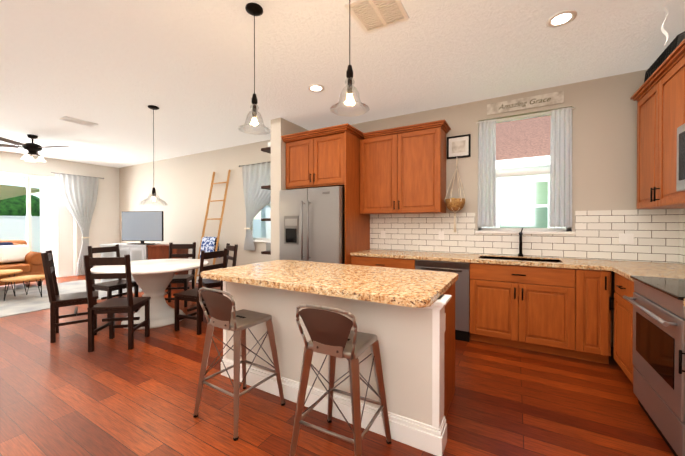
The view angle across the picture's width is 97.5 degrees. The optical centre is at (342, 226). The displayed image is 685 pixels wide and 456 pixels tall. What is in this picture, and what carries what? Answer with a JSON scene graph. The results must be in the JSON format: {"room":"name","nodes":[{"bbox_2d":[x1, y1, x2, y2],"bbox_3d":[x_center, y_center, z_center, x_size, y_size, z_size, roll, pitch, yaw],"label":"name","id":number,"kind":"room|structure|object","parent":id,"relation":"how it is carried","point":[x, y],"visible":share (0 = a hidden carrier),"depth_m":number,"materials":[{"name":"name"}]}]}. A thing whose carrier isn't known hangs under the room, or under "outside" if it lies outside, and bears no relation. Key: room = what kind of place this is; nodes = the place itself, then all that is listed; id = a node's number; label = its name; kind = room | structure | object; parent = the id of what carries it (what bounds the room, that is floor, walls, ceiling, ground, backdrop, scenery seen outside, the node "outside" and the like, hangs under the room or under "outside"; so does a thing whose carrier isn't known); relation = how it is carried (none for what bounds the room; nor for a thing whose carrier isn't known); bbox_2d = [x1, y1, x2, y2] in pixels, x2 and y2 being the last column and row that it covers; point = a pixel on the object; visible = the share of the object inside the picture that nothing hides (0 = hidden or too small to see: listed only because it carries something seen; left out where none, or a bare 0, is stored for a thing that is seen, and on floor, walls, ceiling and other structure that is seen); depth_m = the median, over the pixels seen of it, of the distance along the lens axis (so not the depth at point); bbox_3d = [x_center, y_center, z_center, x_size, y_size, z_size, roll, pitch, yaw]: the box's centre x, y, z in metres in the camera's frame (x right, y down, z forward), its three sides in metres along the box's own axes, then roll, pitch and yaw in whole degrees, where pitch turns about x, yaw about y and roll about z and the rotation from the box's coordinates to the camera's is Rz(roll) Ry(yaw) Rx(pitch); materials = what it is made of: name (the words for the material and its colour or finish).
{"room":"kitchen","nodes":[
{"label":"kitchen","id":0,"kind":"room"},
{"bbox_2d":[0,151,119,266],"bbox_3d":[-7.837,-0.175,5.751,0.120,2.870,6.200,0,1,30],"label":"wall","id":1,"kind":"structure","parent":0,"point":[104,228],"depth_m":7.93,"materials":[{"name":"white paint"}]},
{"bbox_2d":[0,171,75,277],"bbox_3d":[-7.603,0.032,6.160,0.060,2.450,3.400,0,1,30],"label":"door frame","id":2,"kind":"structure","parent":1,"relation":"attached to","point":[28,189],"depth_m":6.89,"materials":[{"name":"white paint"}]},
{"bbox_2d":[51,172,103,275],"bbox_3d":[-6.622,-0.031,7.567,0.060,2.523,1.058,0,1,30],"label":"door curtain","id":3,"kind":"object","parent":1,"relation":"hanging from","point":[78,194],"visible":0.83,"depth_m":7.59,"materials":[{"name":"white fabric"}]},
{"bbox_2d":[271,118,308,260],"bbox_3d":[-0.795,-0.167,4.820,0.200,2.868,0.798,0,1,30],"label":"wall","id":4,"kind":"structure","parent":0,"point":[280,127],"depth_m":4.48,"materials":[{"name":"beige paint"}]},
{"bbox_2d":[0,275,674,455],"bbox_3d":[-3.015,1.331,2.994,11.400,0.100,6.600,0,1,30],"label":"floor","id":5,"kind":"structure","parent":0,"point":[66,393],"depth_m":2.17,"materials":[{"name":"brown wood"}]},
{"bbox_2d":[0,240,44,285],"bbox_3d":[-7.181,0.781,5.514,0.980,0.960,2.350,0,1,30],"label":"sofa","id":6,"kind":"object","parent":5,"relation":"on","point":[16,254],"visible":0.69,"depth_m":6.11,"materials":[{"name":"brown leather"}]},
{"bbox_2d":[41,250,98,342],"bbox_3d":[-3.189,0.780,3.545,0.481,0.993,0.422,0,1,-39],"label":"chair","id":7,"kind":"object","parent":5,"relation":"on","point":[57,300],"visible":0.96,"depth_m":3.42,"materials":[{"name":"brown wood"}]},
{"bbox_2d":[0,279,142,317],"bbox_3d":[-5.762,1.260,4.887,2.450,0.012,3.750,0,1,30],"label":"area rug","id":8,"kind":"object","parent":5,"relation":"on","point":[22,302],"visible":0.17,"depth_m":5.36,"materials":[{"name":"fabric"}]},
{"bbox_2d":[0,269,22,295],"bbox_3d":[-6.215,1.038,5.290,0.800,0.449,0.800,0,1,30],"label":"coffee table","id":9,"kind":"object","parent":8,"relation":"on","point":[8,271],"visible":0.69,"depth_m":5.38,"materials":[{"name":"brown wood"}]},
{"bbox_2d":[0,275,44,300],"bbox_3d":[-5.580,1.078,5.272,0.560,0.369,0.560,0,1,30],"label":"coffee table","id":10,"kind":"object","parent":8,"relation":"on","point":[22,278],"visible":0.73,"depth_m":5.21,"materials":[{"name":"brown wood"}]},
{"bbox_2d":[88,244,138,317],"bbox_3d":[-3.321,0.774,4.364,0.481,0.993,0.422,0,0,21],"label":"chair","id":11,"kind":"object","parent":5,"relation":"on","point":[119,285],"visible":0.6,"depth_m":4.29,"materials":[{"name":"brown wood"}]},
{"bbox_2d":[83,254,150,351],"bbox_3d":[-2.413,0.782,3.249,0.422,0.993,0.481,0,0,-9],"label":"chair","id":12,"kind":"object","parent":5,"relation":"on","point":[129,304],"visible":1,"depth_m":3.10,"materials":[{"name":"brown wood"}]},
{"bbox_2d":[99,243,159,286],"bbox_3d":[-4.521,0.815,6.406,1.040,0.880,0.422,0,0,5],"label":"tv console","id":13,"kind":"object","parent":5,"relation":"on","point":[135,252],"visible":0.29,"depth_m":6.19,"materials":[{"name":"grey paint"}]},
{"bbox_2d":[122,211,163,244],"bbox_3d":[-4.214,0.029,6.305,0.953,0.688,0.376,0,1,30],"label":"screen","id":14,"kind":"object","parent":13,"relation":"on","point":[142,226],"visible":1,"depth_m":6.29,"materials":[{"name":"black"}]},
{"bbox_2d":[90,259,208,329],"bbox_3d":[-2.545,0.891,4.070,1.344,0.762,1.344,0,1,30],"label":"dining table","id":15,"kind":"object","parent":5,"relation":"on","point":[153,278],"visible":0.88,"depth_m":3.91,"materials":[{"name":"white paint"}]},
{"bbox_2d":[146,244,188,286],"bbox_3d":[-3.657,0.820,6.323,0.665,0.870,0.440,0,0,5],"label":"base cabinet","id":16,"kind":"object","parent":5,"relation":"on","point":[158,251],"visible":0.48,"depth_m":6.13,"materials":[{"name":"brown wood"}]},
{"bbox_2d":[165,242,195,306],"bbox_3d":[-2.677,0.770,4.889,0.422,0.993,0.481,0,0,-9],"label":"chair","id":17,"kind":"object","parent":5,"relation":"on","point":[185,278],"visible":0.52,"depth_m":5.03,"materials":[{"name":"brown wood"}]},
{"bbox_2d":[173,248,226,334],"bbox_3d":[-1.769,0.778,3.773,0.481,0.993,0.422,0,0,21],"label":"chair","id":18,"kind":"object","parent":5,"relation":"on","point":[192,295],"visible":0.81,"depth_m":3.65,"materials":[{"name":"brown wood"}]},
{"bbox_2d":[195,170,230,283],"bbox_3d":[-2.616,0.058,6.009,0.532,2.410,0.536,0,1,30],"label":"blanket ladder","id":19,"kind":"object","parent":5,"relation":"on","point":[209,244],"visible":0.77,"depth_m":5.98,"materials":[{"name":"brown wood"}]},
{"bbox_2d":[198,243,237,314],"bbox_3d":[-1.901,0.772,4.593,0.481,0.993,0.422,0,1,-39],"label":"chair","id":20,"kind":"object","parent":5,"relation":"on","point":[209,283],"visible":0.42,"depth_m":4.55,"materials":[{"name":"brown wood"}]},
{"bbox_2d":[193,287,284,440],"bbox_3d":[-0.714,0.842,2.097,0.442,0.892,0.449,0,1,32],"label":"stool","id":21,"kind":"object","parent":5,"relation":"on","point":[225,317],"visible":1,"depth_m":2.01,"materials":[{"name":"grey"}]},
{"bbox_2d":[279,186,344,263],"bbox_3d":[-0.289,0.370,4.450,1.020,1.800,0.907,0,1,30],"label":"refrigerator","id":22,"kind":"object","parent":5,"relation":"on","point":[311,224],"visible":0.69,"depth_m":4.05,"materials":[{"name":"silver metal"}]},
{"bbox_2d":[220,280,456,455],"bbox_3d":[-0.063,0.845,2.436,1.878,0.880,0.760,0,1,30],"label":"kitchen island","id":23,"kind":"object","parent":5,"relation":"on","point":[406,317],"depth_m":1.92,"materials":[{"name":"beige paint"}]},
{"bbox_2d":[200,260,457,311],"bbox_3d":[-0.120,0.385,2.379,1.825,0.040,1.010,0,1,30],"label":"island countertop","id":24,"kind":"structure","parent":23,"relation":"on","point":[405,288],"depth_m":2.08,"materials":[{"name":"beige stone"}]},
{"bbox_2d":[290,304,390,455],"bbox_3d":[-0.002,0.845,1.700,0.442,0.892,0.449,0,0,28],"label":"stool","id":25,"kind":"object","parent":5,"relation":"on","point":[333,335],"visible":1,"depth_m":1.57,"materials":[{"name":"grey"}]},
{"bbox_2d":[351,256,413,268],"bbox_3d":[0.642,0.832,4.089,0.873,0.880,0.624,0,1,30],"label":"base cabinet","id":26,"kind":"object","parent":5,"relation":"on","point":[404,262],"depth_m":3.79,"materials":[{"name":"brown wood"}]},
{"bbox_2d":[414,260,477,341],"bbox_3d":[1.284,0.835,3.720,0.736,0.880,0.624,0,1,30],"label":"dishwasher","id":27,"kind":"object","parent":5,"relation":"on","point":[466,286],"depth_m":3.33,"materials":[{"name":"silver metal"}]},
{"bbox_2d":[478,256,585,359],"bbox_3d":[1.979,0.838,3.321,0.993,0.880,0.624,0,1,30],"label":"base cabinet","id":28,"kind":"object","parent":5,"relation":"on","point":[557,306],"depth_m":3.01,"materials":[{"name":"brown wood"}]},
{"bbox_2d":[350,249,684,270],"bbox_3d":[1.695,0.377,3.476,3.314,0.040,0.631,0,1,30],"label":"countertop","id":29,"kind":"structure","parent":28,"relation":"on","point":[554,262],"depth_m":3.18,"materials":[{"name":"beige stone"}]},
{"bbox_2d":[586,268,611,363],"bbox_3d":[2.441,0.840,3.056,0.323,0.880,0.624,0,1,30],"label":"base cabinet","id":30,"kind":"object","parent":5,"relation":"on","point":[598,280],"depth_m":2.76,"materials":[{"name":"brown wood"}]},
{"bbox_2d":[609,275,680,383],"bbox_3d":[2.556,0.846,2.296,0.618,0.880,0.545,0,1,30],"label":"base cabinet","id":31,"kind":"object","parent":5,"relation":"on","point":[623,327],"depth_m":2.44,"materials":[{"name":"brown wood"}]},
{"bbox_2d":[613,267,684,282],"bbox_3d":[2.553,0.386,2.300,0.631,0.040,0.550,0,1,30],"label":"countertop","id":32,"kind":"structure","parent":31,"relation":"on","point":[625,273],"depth_m":2.38,"materials":[{"name":"beige stone"}]},
{"bbox_2d":[623,276,684,455],"bbox_3d":[2.197,0.828,1.749,0.692,0.924,0.756,0,1,30],"label":"range","id":33,"kind":"object","parent":5,"relation":"on","point":[658,339],"visible":0.98,"depth_m":1.79,"materials":[{"name":"silver metal"}]},
{"bbox_2d":[0,0,684,167],"bbox_3d":[-3.015,-1.639,2.971,11.400,0.100,6.600,0,1,30],"label":"ceiling","id":34,"kind":"structure","parent":0,"point":[113,69],"depth_m":2.89,"materials":[{"name":"white paint"}]},
{"bbox_2d":[0,134,80,161],"bbox_3d":[-5.462,-1.384,5.350,1.368,0.444,1.317,0,1,30],"label":"ceiling fan","id":35,"kind":"object","parent":34,"relation":"hanging from","point":[32,148],"visible":1,"depth_m":5.24,"materials":[{"name":"brown metal"}]},
{"bbox_2d":[59,116,97,126],"bbox_3d":[-4.015,-1.593,4.583,0.220,0.015,0.400,0,1,30],"label":"ceiling vent","id":36,"kind":"object","parent":34,"relation":"in","point":[77,121],"visible":1,"depth_m":4.55,"materials":[{"name":"white metal"}]},
{"bbox_2d":[138,105,167,205],"bbox_3d":[-2.529,-0.942,4.023,0.344,1.309,0.344,0,1,30],"label":"dining pendant light","id":37,"kind":"object","parent":34,"relation":"hanging from","point":[153,108],"visible":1,"depth_m":4.02,"materials":[{"name":"clear glass"}]},
{"bbox_2d":[238,3,270,134],"bbox_3d":[-0.641,-1.143,2.188,0.236,0.879,0.236,0,1,30],"label":"pendant light","id":38,"kind":"object","parent":34,"relation":"hanging from","point":[254,9],"visible":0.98,"depth_m":2.18,"materials":[{"name":"clear glass"}]},
{"bbox_2d":[308,84,323,91],"bbox_3d":[-0.304,-1.586,3.456,0.190,0.011,0.190,0,1,30],"label":"recessed light","id":39,"kind":"object","parent":34,"relation":"in","point":[316,88],"visible":0.98,"depth_m":3.44,"materials":[{"name":"white glass"}]},
{"bbox_2d":[330,0,368,115],"bbox_3d":[0.044,-1.140,1.795,0.236,0.879,0.236,0,1,30],"label":"pendant light","id":40,"kind":"object","parent":34,"relation":"hanging from","point":[349,78],"visible":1,"depth_m":1.78,"materials":[{"name":"clear glass"}]},
{"bbox_2d":[345,0,408,33],"bbox_3d":[0.260,-1.575,2.209,0.360,0.015,0.360,0,1,30],"label":"ceiling vent","id":41,"kind":"object","parent":34,"relation":"in","point":[369,16],"visible":1,"depth_m":2.21,"materials":[{"name":"white metal"}]},
{"bbox_2d":[546,10,576,27],"bbox_3d":[1.667,-1.577,2.289,0.190,0.011,0.190,0,1,30],"label":"recessed light","id":42,"kind":"object","parent":34,"relation":"in","point":[562,18],"visible":1,"depth_m":2.28,"materials":[{"name":"white glass"}]},
{"bbox_2d":[661,6,667,43],"bbox_3d":[2.319,-1.447,2.161,0.024,0.270,0.055,0,1,30],"label":"streamer","id":43,"kind":"object","parent":34,"relation":"hanging from","point":[662,28],"visible":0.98,"depth_m":2.16,"materials":[{"name":"white paper"}]},
{"bbox_2d":[119,69,679,346],"bbox_3d":[-1.442,-0.175,5.723,11.240,2.870,0.120,0,1,30],"label":"wall","id":44,"kind":"structure","parent":0,"point":[604,143],"depth_m":3.95,"materials":[{"name":"beige paint"}]},
{"bbox_2d":[239,161,270,250],"bbox_3d":[-1.422,-0.367,5.560,1.406,1.656,0.060,0,1,30],"label":"curtain","id":45,"kind":"object","parent":44,"relation":"attached to","point":[256,177],"visible":0.85,"depth_m":5.71,"materials":[{"name":"grey fabric"}]},
{"bbox_2d":[250,203,270,239],"bbox_3d":[-1.340,-0.420,5.697,1.100,1.360,0.040,0,1,30],"label":"window","id":46,"kind":"structure","parent":44,"relation":"in","point":[251,226],"depth_m":5.88,"materials":[{"name":"white"}]},
{"bbox_2d":[253,239,270,242],"bbox_3d":[-1.377,0.281,5.637,1.160,0.040,0.110,0,1,30],"label":"window sill","id":47,"kind":"structure","parent":44,"relation":"attached to","point":[268,241],"depth_m":5.65,"materials":[{"name":"white"}]},
{"bbox_2d":[281,123,369,264],"bbox_3d":[-0.220,-0.028,4.485,1.123,2.595,0.804,0,1,30],"label":"upper cabinet","id":48,"kind":"object","parent":44,"relation":"attached to","point":[325,157],"visible":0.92,"depth_m":4.16,"materials":[{"name":"brown wood"}]},
{"bbox_2d":[360,119,450,213],"bbox_3d":[0.831,-0.740,4.112,1.174,1.125,0.394,0,1,30],"label":"upper cabinet","id":49,"kind":"object","parent":44,"relation":"attached to","point":[402,169],"visible":1,"depth_m":3.94,"materials":[{"name":"brown wood"}]},
{"bbox_2d":[445,157,465,231],"bbox_3d":[1.438,-0.413,3.827,0.246,0.975,0.289,0,1,30],"label":"basket","id":50,"kind":"object","parent":44,"relation":"hanging from","point":[454,205],"visible":1,"depth_m":3.77,"materials":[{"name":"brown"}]},
{"bbox_2d":[447,134,470,158],"bbox_3d":[1.519,-1.042,3.934,0.290,0.290,0.014,0,1,30],"label":"picture frame","id":51,"kind":"object","parent":44,"relation":"attached to","point":[459,146],"visible":1,"depth_m":3.93,"materials":[{"name":"black"}]},
{"bbox_2d":[370,209,678,262],"bbox_3d":[1.857,0.090,3.755,3.316,0.530,0.010,0,1,30],"label":"tile backsplash","id":52,"kind":"structure","parent":44,"relation":"attached to","point":[655,232],"depth_m":3.42,"materials":[{"name":"white tile"}]},
{"bbox_2d":[439,231,443,239],"bbox_3d":[1.331,0.125,4.047,0.070,0.115,0.008,0,1,30],"label":"electrical outlet plate","id":53,"kind":"object","parent":52,"relation":"attached to","point":[441,233],"depth_m":4.04,"materials":[{"name":"white plastic"}]},
{"bbox_2d":[619,233,633,244],"bbox_3d":[2.946,0.132,3.119,0.115,0.115,0.008,0,1,30],"label":"electrical outlet plate","id":54,"kind":"object","parent":52,"relation":"attached to","point":[626,239],"depth_m":3.12,"materials":[{"name":"white plastic"}]},
{"bbox_2d":[475,231,574,234],"bbox_3d":[2.155,0.073,3.613,1.020,0.035,0.100,0,1,30],"label":"window sill","id":55,"kind":"structure","parent":44,"relation":"attached to","point":[535,232],"depth_m":3.53,"materials":[{"name":"white"}]},
{"bbox_2d":[476,107,574,226],"bbox_3d":[2.130,-0.659,3.564,1.000,1.330,0.042,0,1,30],"label":"curtain","id":56,"kind":"object","parent":44,"relation":"attached to","point":[560,207],"visible":1,"depth_m":3.42,"materials":[{"name":"white fabric"}]},
{"bbox_2d":[487,91,563,114],"bbox_3d":[2.147,-1.456,3.568,0.780,0.135,0.018,0,1,30],"label":"sign","id":57,"kind":"object","parent":44,"relation":"attached to","point":[555,97],"visible":0.98,"depth_m":3.54,"materials":[{"name":"beige wood"}]},
{"bbox_2d":[499,98,550,108],"bbox_3d":[2.144,-1.450,3.557,0.531,0.078,0.001,0,1,30],"label":"lettering","id":58,"kind":"object","parent":57,"relation":"attached to","point":[524,105],"visible":1,"depth_m":3.55,"materials":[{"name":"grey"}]},
{"bbox_2d":[681,350,684,373],"bbox_3d":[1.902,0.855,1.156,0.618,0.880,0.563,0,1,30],"label":"handle","id":59,"kind":"object","parent":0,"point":[681,350],"depth_m":1.53,"materials":[{"name":"black metal"}]},
{"bbox_3d":[1.807,-0.133,0.214,0.120,2.870,6.200,0,1,30],"label":"wall","id":60,"kind":"structure","parent":0,"visible":0},
{"bbox_2d":[634,47,684,208],"bbox_3d":[2.801,-0.706,2.429,0.358,1.082,1.040,0,1,30],"label":"upper cabinet","id":61,"kind":"object","parent":60,"relation":"attached to","point":[659,94],"depth_m":2.47,"materials":[{"name":"brown wood"}]},
{"bbox_2d":[644,31,684,81],"bbox_3d":[2.845,-1.412,2.565,0.240,0.234,0.642,0,1,30],"label":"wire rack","id":62,"kind":"object","parent":61,"relation":"on","point":[661,59],"visible":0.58,"depth_m":2.52,"materials":[{"name":"black metal"}]},
{"bbox_2d":[676,123,684,191],"bbox_3d":[2.306,-0.462,1.677,0.466,0.445,0.754,0,1,30],"label":"microwave","id":63,"kind":"object","parent":60,"relation":"attached to","point":[680,178],"visible":1,"depth_m":2.03,"materials":[{"name":"silver metal"}]},
{"bbox_2d":[679,209,684,264],"bbox_3d":[2.146,0.111,0.937,0.010,0.530,4.590,0,1,30],"label":"tile backsplash","id":64,"kind":"structure","parent":60,"relation":"attached to","point":[681,236],"depth_m":2.87,"materials":[{"name":"white tile"}]},
{"label":"outside","id":65,"kind":"structure","parent":0,"visible":0},
{"bbox_3d":[-8.843,1.340,9.915,52.000,0.015,60.000,0,1,30],"label":"grass","id":66,"kind":"structure","parent":65,"visible":0},
{"bbox_2d":[0,195,39,215],"bbox_3d":[-18.462,-0.637,11.820,6.476,3.700,18.266,0,1,30],"label":"trees","id":67,"kind":"object","parent":66,"relation":"on","point":[15,206],"visible":0.08,"depth_m":13.10,"materials":[{"name":"green plant"}]},
{"bbox_2d":[0,214,260,251],"bbox_3d":[-3.233,0.489,3.190,23.580,1.780,34.065,0,1,30],"label":"fence","id":68,"kind":"object","parent":66,"relation":"on","point":[13,227],"visible":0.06,"depth_m":11.35,"materials":[{"name":"white plastic"}]},
{"bbox_2d":[266,208,270,237],"bbox_3d":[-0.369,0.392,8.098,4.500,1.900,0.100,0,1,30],"label":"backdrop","id":69,"kind":"object","parent":66,"relation":"on","point":[268,228],"visible":0.14,"depth_m":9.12,"materials":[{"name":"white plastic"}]},
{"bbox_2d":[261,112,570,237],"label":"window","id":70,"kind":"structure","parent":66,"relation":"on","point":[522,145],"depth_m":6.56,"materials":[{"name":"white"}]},
{"bbox_3d":[-9.101,1.303,6.776,3.078,0.098,5.300,0,1,30],"label":"patio slab","id":71,"kind":"object","parent":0,"visible":0},
{"bbox_2d":[0,185,39,199],"bbox_3d":[-11.378,-0.029,7.497,3.400,2.550,6.300,0,1,30],"label":"shade sail","id":72,"kind":"object","parent":71,"relation":"on","point":[7,191],"depth_m":9.30,"materials":[{"name":"beige fabric"}]},
{"bbox_2d":[40,177,73,275],"bbox_3d":[-7.418,-0.206,7.787,1.178,2.900,0.310,0,1,30],"label":"wall","id":73,"kind":"structure","parent":71,"relation":"on","point":[56,227],"depth_m":7.53,"materials":[{"name":"white paint"}]}
]}

